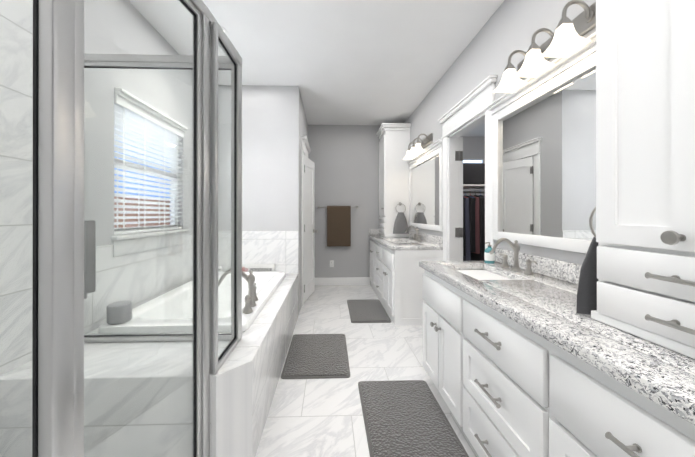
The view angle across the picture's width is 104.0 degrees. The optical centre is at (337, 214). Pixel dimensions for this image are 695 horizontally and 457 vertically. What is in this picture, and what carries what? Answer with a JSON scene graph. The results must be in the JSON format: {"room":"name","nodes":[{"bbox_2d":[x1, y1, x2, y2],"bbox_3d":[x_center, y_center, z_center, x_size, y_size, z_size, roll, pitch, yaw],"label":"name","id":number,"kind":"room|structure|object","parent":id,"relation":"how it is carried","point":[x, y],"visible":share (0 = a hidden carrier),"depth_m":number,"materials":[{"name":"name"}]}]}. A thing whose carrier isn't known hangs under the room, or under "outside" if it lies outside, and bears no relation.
{"room":"bathroom","nodes":[
{"label":"bathroom","id":0,"kind":"room"},
{"bbox_2d":[84,0,192,245],"bbox_3d":[-1.538,-0.162,1.604,0.100,2.740,6.200,0,0,-2],"label":"wall","id":1,"kind":"structure","parent":0,"point":[101,37],"depth_m":1.80,"materials":[{"name":"grey paint"}]},
{"bbox_2d":[0,0,32,375],"bbox_3d":[-1.057,-0.163,0.068,0.770,2.740,2.900,0,0,-2],"label":"shower wall tile","id":2,"kind":"structure","parent":1,"relation":"attached to","point":[26,157],"depth_m":1.24,"materials":[{"name":"tile"}]},
{"bbox_2d":[84,233,192,334],"bbox_3d":[-1.502,0.503,2.355,0.016,0.612,1.700,0,0,-2],"label":"tile wainscot","id":3,"kind":"structure","parent":1,"relation":"attached to","point":[115,262],"depth_m":1.98,"materials":[{"name":"tile"}]},
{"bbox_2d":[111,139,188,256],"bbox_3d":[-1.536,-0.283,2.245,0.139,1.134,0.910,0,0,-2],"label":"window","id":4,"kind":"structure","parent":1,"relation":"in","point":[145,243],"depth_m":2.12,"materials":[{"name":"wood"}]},
{"bbox_2d":[114,88,187,234],"bbox_3d":[-1.512,-0.354,2.245,0.102,0.990,0.848,0,0,-2],"label":"window blinds","id":5,"kind":"object","parent":4,"relation":"attached to","point":[124,124],"depth_m":2.12,"materials":[{"name":"white plastic"}]},
{"bbox_2d":[218,85,299,315],"bbox_3d":[-1.002,-0.160,3.271,1.070,2.740,0.100,0,0,-2],"label":"wall","id":6,"kind":"structure","parent":0,"point":[270,158],"depth_m":3.23,"materials":[{"name":"grey paint"}]},
{"bbox_2d":[218,231,298,281],"bbox_3d":[-0.984,0.504,3.213,1.042,0.612,0.016,0,0,-2],"label":"tile wainscot","id":7,"kind":"structure","parent":6,"relation":"attached to","point":[279,250],"depth_m":3.21,"materials":[{"name":"tile"}]},
{"bbox_2d":[300,94,307,309],"bbox_3d":[-0.538,-0.159,3.985,0.100,2.740,1.300,0,0,-2],"label":"wall","id":8,"kind":"structure","parent":0,"point":[303,126],"depth_m":3.57,"materials":[{"name":"grey paint"}]},
{"bbox_2d":[301,135,310,305],"bbox_3d":[-0.506,0.088,3.986,0.168,2.245,0.880,0,0,-2],"label":"door frame","id":9,"kind":"structure","parent":8,"relation":"attached to","point":[306,149],"depth_m":3.59,"materials":[{"name":"white wood"}]},
{"bbox_2d":[304,155,317,301],"bbox_3d":[-0.397,0.196,3.964,0.202,2.006,0.615,0,0,-2],"label":"room door","id":10,"kind":"structure","parent":8,"relation":"in","point":[309,227],"depth_m":4.00,"materials":[{"name":"white wood"}]},
{"bbox_2d":[129,0,503,136],"bbox_3d":[0.817,-1.581,1.976,4.830,0.100,6.800,0,0,-2],"label":"ceiling","id":11,"kind":"structure","parent":0,"point":[358,62],"depth_m":2.45,"materials":[{"name":"white paint"}]},
{"bbox_2d":[308,125,380,284],"bbox_3d":[-0.234,-0.158,4.694,2.890,2.740,0.100,0,0,-2],"label":"wall","id":12,"kind":"structure","parent":0,"point":[344,159],"depth_m":4.66,"materials":[{"name":"grey paint"}]},
{"bbox_2d":[315,277,369,284],"bbox_3d":[0.032,1.147,4.530,1.069,0.130,0.239,0,0,-2],"label":"baseboard","id":13,"kind":"structure","parent":12,"relation":"attached to","point":[345,281],"depth_m":4.64,"materials":[{"name":"white wood"}]},
{"bbox_3d":[0.004,-0.118,4.612,0.712,0.052,0.076,0,0,-2],"label":"towel bar","id":14,"kind":"object","parent":12,"relation":"attached to","visible":0},
{"bbox_2d":[327,206,350,246],"bbox_3d":[0.020,0.198,4.586,0.401,0.687,0.061,0,0,-2],"label":"towel","id":15,"kind":"object","parent":14,"relation":"hanging from","point":[338,225],"visible":1,"depth_m":4.56,"materials":[{"name":"brown fabric"}]},
{"bbox_2d":[255,285,478,456],"bbox_3d":[0.817,1.239,1.973,4.830,0.060,6.800,0,0,-2],"label":"floor","id":16,"kind":"structure","parent":0,"point":[315,418],"depth_m":1.92,"materials":[{"name":"tile"}]},
{"bbox_2d":[0,273,297,456],"bbox_3d":[-0.963,0.954,2.184,1.057,0.510,2.047,0,0,-2],"label":"tub deck","id":17,"kind":"object","parent":16,"relation":"on","point":[243,381],"visible":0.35,"depth_m":1.20,"materials":[{"name":"tile"}]},
{"bbox_2d":[98,272,285,333],"bbox_3d":[-1.005,0.884,2.359,0.880,0.450,1.530,0,0,-2],"label":"bathtub","id":18,"kind":"object","parent":17,"relation":"in","point":[267,284],"visible":0.33,"depth_m":2.08,"materials":[{"name":"white ceramic"}]},
{"bbox_2d":[106,301,131,324],"bbox_3d":[-1.345,0.604,1.674,0.124,0.106,0.124,0,0,-2],"label":"speaker","id":19,"kind":"object","parent":18,"relation":"on","point":[116,307],"depth_m":1.63},
{"bbox_2d":[218,269,257,313],"bbox_3d":[-0.723,0.520,1.948,0.302,0.273,0.426,0,0,-2],"label":"tub faucet","id":20,"kind":"object","parent":18,"relation":"on","point":[251,297],"visible":0.88,"depth_m":1.93,"materials":[{"name":"silver metal"}]},
{"bbox_2d":[230,264,274,271],"bbox_3d":[-1.004,0.641,3.187,0.520,0.115,0.026,0,0,-2],"label":"sign","id":21,"kind":"object","parent":17,"relation":"on","point":[258,267],"visible":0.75,"depth_m":3.18,"materials":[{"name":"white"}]},
{"bbox_2d":[281,334,349,378],"bbox_3d":[-0.173,1.199,2.359,0.517,0.019,0.730,0,0,-2],"label":"area rug","id":22,"kind":"object","parent":16,"relation":"on","point":[317,356],"visible":1,"depth_m":2.25,"materials":[{"name":"grey fabric"}]},
{"bbox_2d":[347,299,390,322],"bbox_3d":[0.367,1.200,3.420,0.455,0.019,0.800,0,0,-2],"label":"bath mat","id":23,"kind":"object","parent":16,"relation":"on","point":[367,311],"visible":0.94,"depth_m":3.32,"materials":[{"name":"grey fabric"}]},
{"bbox_2d":[369,237,442,325],"bbox_3d":[0.836,0.801,3.812,0.600,0.819,1.719,0,0,-2],"label":"bathroom vanity","id":24,"kind":"object","parent":16,"relation":"on","point":[397,272],"depth_m":2.96,"materials":[{"name":"white wood"}]},
{"bbox_2d":[368,233,442,248],"bbox_3d":[0.844,0.371,3.812,0.583,0.040,1.719,0,0,-2],"label":"countertop","id":25,"kind":"structure","parent":24,"relation":"on","point":[392,242],"depth_m":3.33,"materials":[{"name":"grey stone"}]},
{"bbox_2d":[376,123,410,236],"bbox_3d":[0.894,-0.519,4.406,0.448,1.738,0.536,0,0,-2],"label":"tower","id":26,"kind":"object","parent":25,"relation":"on","point":[394,142],"visible":1,"depth_m":4.21,"materials":[{"name":"white wood"}]},
{"bbox_2d":[405,225,421,241],"bbox_3d":[0.980,0.248,3.579,0.197,0.202,0.337,0,0,-2],"label":"faucet","id":27,"kind":"object","parent":25,"relation":"on","point":[415,238],"visible":1,"depth_m":3.57,"materials":[{"name":"silver metal"}]},
{"bbox_2d":[358,380,468,456],"bbox_3d":[0.403,1.198,1.435,0.490,0.019,1.050,0,0,-2],"label":"bath mat","id":28,"kind":"object","parent":16,"relation":"on","point":[405,418],"visible":1,"depth_m":1.55,"materials":[{"name":"grey fabric"}]},
{"bbox_2d":[419,264,694,456],"bbox_3d":[0.939,0.798,0.353,0.600,0.819,3.348,0,0,-2],"label":"bathroom vanity","id":29,"kind":"object","parent":16,"relation":"on","point":[518,364],"depth_m":0.95,"materials":[{"name":"white wood"}]},
{"bbox_2d":[419,260,694,419],"bbox_3d":[0.947,0.367,0.359,0.583,0.040,3.360,0,0,-2],"label":"countertop","id":30,"kind":"structure","parent":29,"relation":"on","point":[546,304],"depth_m":0.82,"materials":[{"name":"grey stone"}]},
{"bbox_2d":[459,268,514,279],"bbox_3d":[0.887,0.452,1.676,0.332,0.152,0.503,0,0,-2],"label":"sink","id":31,"kind":"object","parent":30,"relation":"in","point":[479,273],"depth_m":1.76,"materials":[{"name":"white ceramic"}]},
{"bbox_2d":[484,242,494,263],"bbox_3d":[1.084,0.273,1.937,0.066,0.150,0.066,0,0,-2],"label":"soap bottle","id":32,"kind":"object","parent":30,"relation":"on","point":[489,258],"visible":0.94,"depth_m":1.91,"materials":[{"name":"teal"}]},
{"bbox_2d":[489,238,537,274],"bbox_3d":[1.036,0.246,1.680,0.197,0.202,0.337,0,0,-2],"label":"faucet","id":33,"kind":"object","parent":30,"relation":"on","point":[515,247],"visible":1,"depth_m":1.67,"materials":[{"name":"silver metal"}]},
{"bbox_2d":[591,0,694,358],"bbox_3d":[1.016,-0.528,0.652,0.426,1.748,0.595,0,0,-2],"label":"wall cabinet","id":34,"kind":"object","parent":30,"relation":"on","point":[645,144],"visible":1,"depth_m":0.74,"materials":[{"name":"white wood"}]},
{"bbox_2d":[576,207,597,314],"bbox_3d":[0.923,0.145,0.928,0.205,0.390,0.072,0,0,-2],"label":"towel","id":35,"kind":"object","parent":34,"relation":"hanging from","point":[587,294],"visible":0.31,"depth_m":0.92,"materials":[{"name":"charcoal cotton terry fabric"}]},
{"bbox_3d":[-0.976,1.158,0.824,0.916,0.100,0.547,0,0,-2],"label":"shower curb","id":36,"kind":"object","parent":16,"relation":"on","visible":0},
{"bbox_2d":[0,0,241,456],"bbox_3d":[-0.985,0.117,1.050,0.932,1.979,0.941,0,0,-2],"label":"shower enclosure","id":37,"kind":"object","parent":36,"relation":"on","point":[64,260],"visible":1,"depth_m":0.69,"materials":[{"name":"clear glass"}]},
{"bbox_2d":[461,136,484,195],"bbox_3d":[2.107,-0.158,5.364,1.830,2.740,0.100,0,0,-2],"label":"wall","id":38,"kind":"structure","parent":0,"point":[473,147],"depth_m":5.32,"materials":[{"name":"grey paint"}]},
{"bbox_2d":[463,159,483,162],"bbox_3d":[2.564,-0.848,5.321,0.600,0.480,0.014,0,0,-2],"label":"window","id":39,"kind":"structure","parent":38,"relation":"in","point":[472,160],"depth_m":5.32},
{"bbox_2d":[405,0,595,263],"bbox_3d":[1.251,-0.162,1.687,0.100,2.740,6.200,0,0,-2],"label":"wall","id":40,"kind":"structure","parent":0,"point":[509,27],"depth_m":2.02,"materials":[{"name":"grey paint"}]},
{"bbox_2d":[403,133,432,159],"bbox_3d":[1.038,-0.891,3.585,0.212,0.233,0.610,0,0,-2],"label":"vanity light fixture","id":41,"kind":"object","parent":40,"relation":"attached to","point":[414,151],"visible":1,"depth_m":3.51,"materials":[{"name":"white glass"}]},
{"bbox_2d":[406,140,442,231],"bbox_3d":[1.111,-0.310,3.574,0.067,1.002,1.254,0,0,-2],"label":"mirror","id":42,"kind":"object","parent":40,"relation":"attached to","point":[426,189],"visible":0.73,"depth_m":3.43,"materials":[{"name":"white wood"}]},
{"bbox_2d":[409,231,442,244],"bbox_3d":[1.132,0.301,3.577,0.022,0.100,1.231,0,0,-2],"label":"backsplash","id":43,"kind":"structure","parent":40,"relation":"attached to","point":[435,240],"depth_m":3.32,"materials":[{"name":"grey stone"}]},
{"bbox_2d":[455,137,462,260],"bbox_3d":[1.298,0.195,3.163,0.118,2.006,0.675,0,0,2],"label":"closet door","id":44,"kind":"structure","parent":40,"relation":"in","point":[459,158],"depth_m":2.84,"materials":[{"name":"white wood"}]},
{"bbox_2d":[438,75,496,260],"bbox_3d":[1.197,0.087,2.506,0.164,2.245,0.970,0,0,-2],"label":"trim","id":45,"kind":"structure","parent":40,"relation":"attached to","point":[466,113],"depth_m":2.60,"materials":[{"name":"white wood"}]},
{"bbox_2d":[463,184,484,188],"bbox_3d":[2.155,-0.399,3.950,1.818,0.020,0.430,0,0,-2],"label":"closet shelf","id":46,"kind":"object","parent":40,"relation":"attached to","point":[473,186],"visible":0.07,"depth_m":3.81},
{"bbox_2d":[463,163,484,183],"bbox_3d":[1.835,-0.565,3.926,0.480,0.309,0.320,0,0,-2],"label":"bag","id":47,"kind":"object","parent":46,"relation":"on","point":[473,173],"visible":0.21,"depth_m":3.77,"materials":[{"name":"black fabric"}]},
{"bbox_2d":[463,191,484,260],"bbox_3d":[2.155,0.184,3.965,1.818,1.061,0.491,0,0,-2],"label":"hanging clothes","id":48,"kind":"object","parent":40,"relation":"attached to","point":[474,228],"visible":0.21,"depth_m":3.76,"materials":[{"name":"black fabric"}]},
{"bbox_2d":[495,248,581,283],"bbox_3d":[1.194,0.298,1.483,0.022,0.100,1.129,0,0,-2],"label":"backsplash","id":49,"kind":"structure","parent":40,"relation":"attached to","point":[562,270],"depth_m":1.53,"materials":[{"name":"grey stone"}]},
{"bbox_2d":[486,32,595,253],"bbox_3d":[1.173,-0.313,1.485,0.067,1.002,1.154,0,0,-2],"label":"mirror","id":50,"kind":"object","parent":40,"relation":"attached to","point":[544,159],"visible":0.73,"depth_m":1.53,"materials":[{"name":"silver metal"}]},
{"bbox_2d":[492,0,595,92],"bbox_3d":[1.101,-0.893,1.474,0.212,0.233,0.610,0,0,-2],"label":"vanity light fixture","id":51,"kind":"object","parent":40,"relation":"attached to","point":[566,40],"visible":1,"depth_m":1.35,"materials":[{"name":"white glass"}]},
{"bbox_3d":[0.967,-0.097,4.182,0.159,0.175,0.043,0,0,-2],"label":"towel ring","id":52,"kind":"object","parent":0,"visible":0},
{"bbox_2d":[393,212,408,233],"bbox_3d":[0.968,0.134,4.155,0.250,0.325,0.052,0,0,-2],"label":"towel","id":53,"kind":"object","parent":52,"relation":"hanging from","point":[400,225],"visible":0.98,"depth_m":4.13,"materials":[{"name":"grey fabric"}]},
{"label":"outside","id":54,"kind":"structure","parent":0,"visible":0},
{"bbox_2d":[114,128,169,227],"bbox_3d":[-2.700,-0.341,2.170,0.010,4.100,4.600,0,0,-2],"label":"building","id":55,"kind":"structure","parent":54,"point":[132,225],"depth_m":3.78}
]}

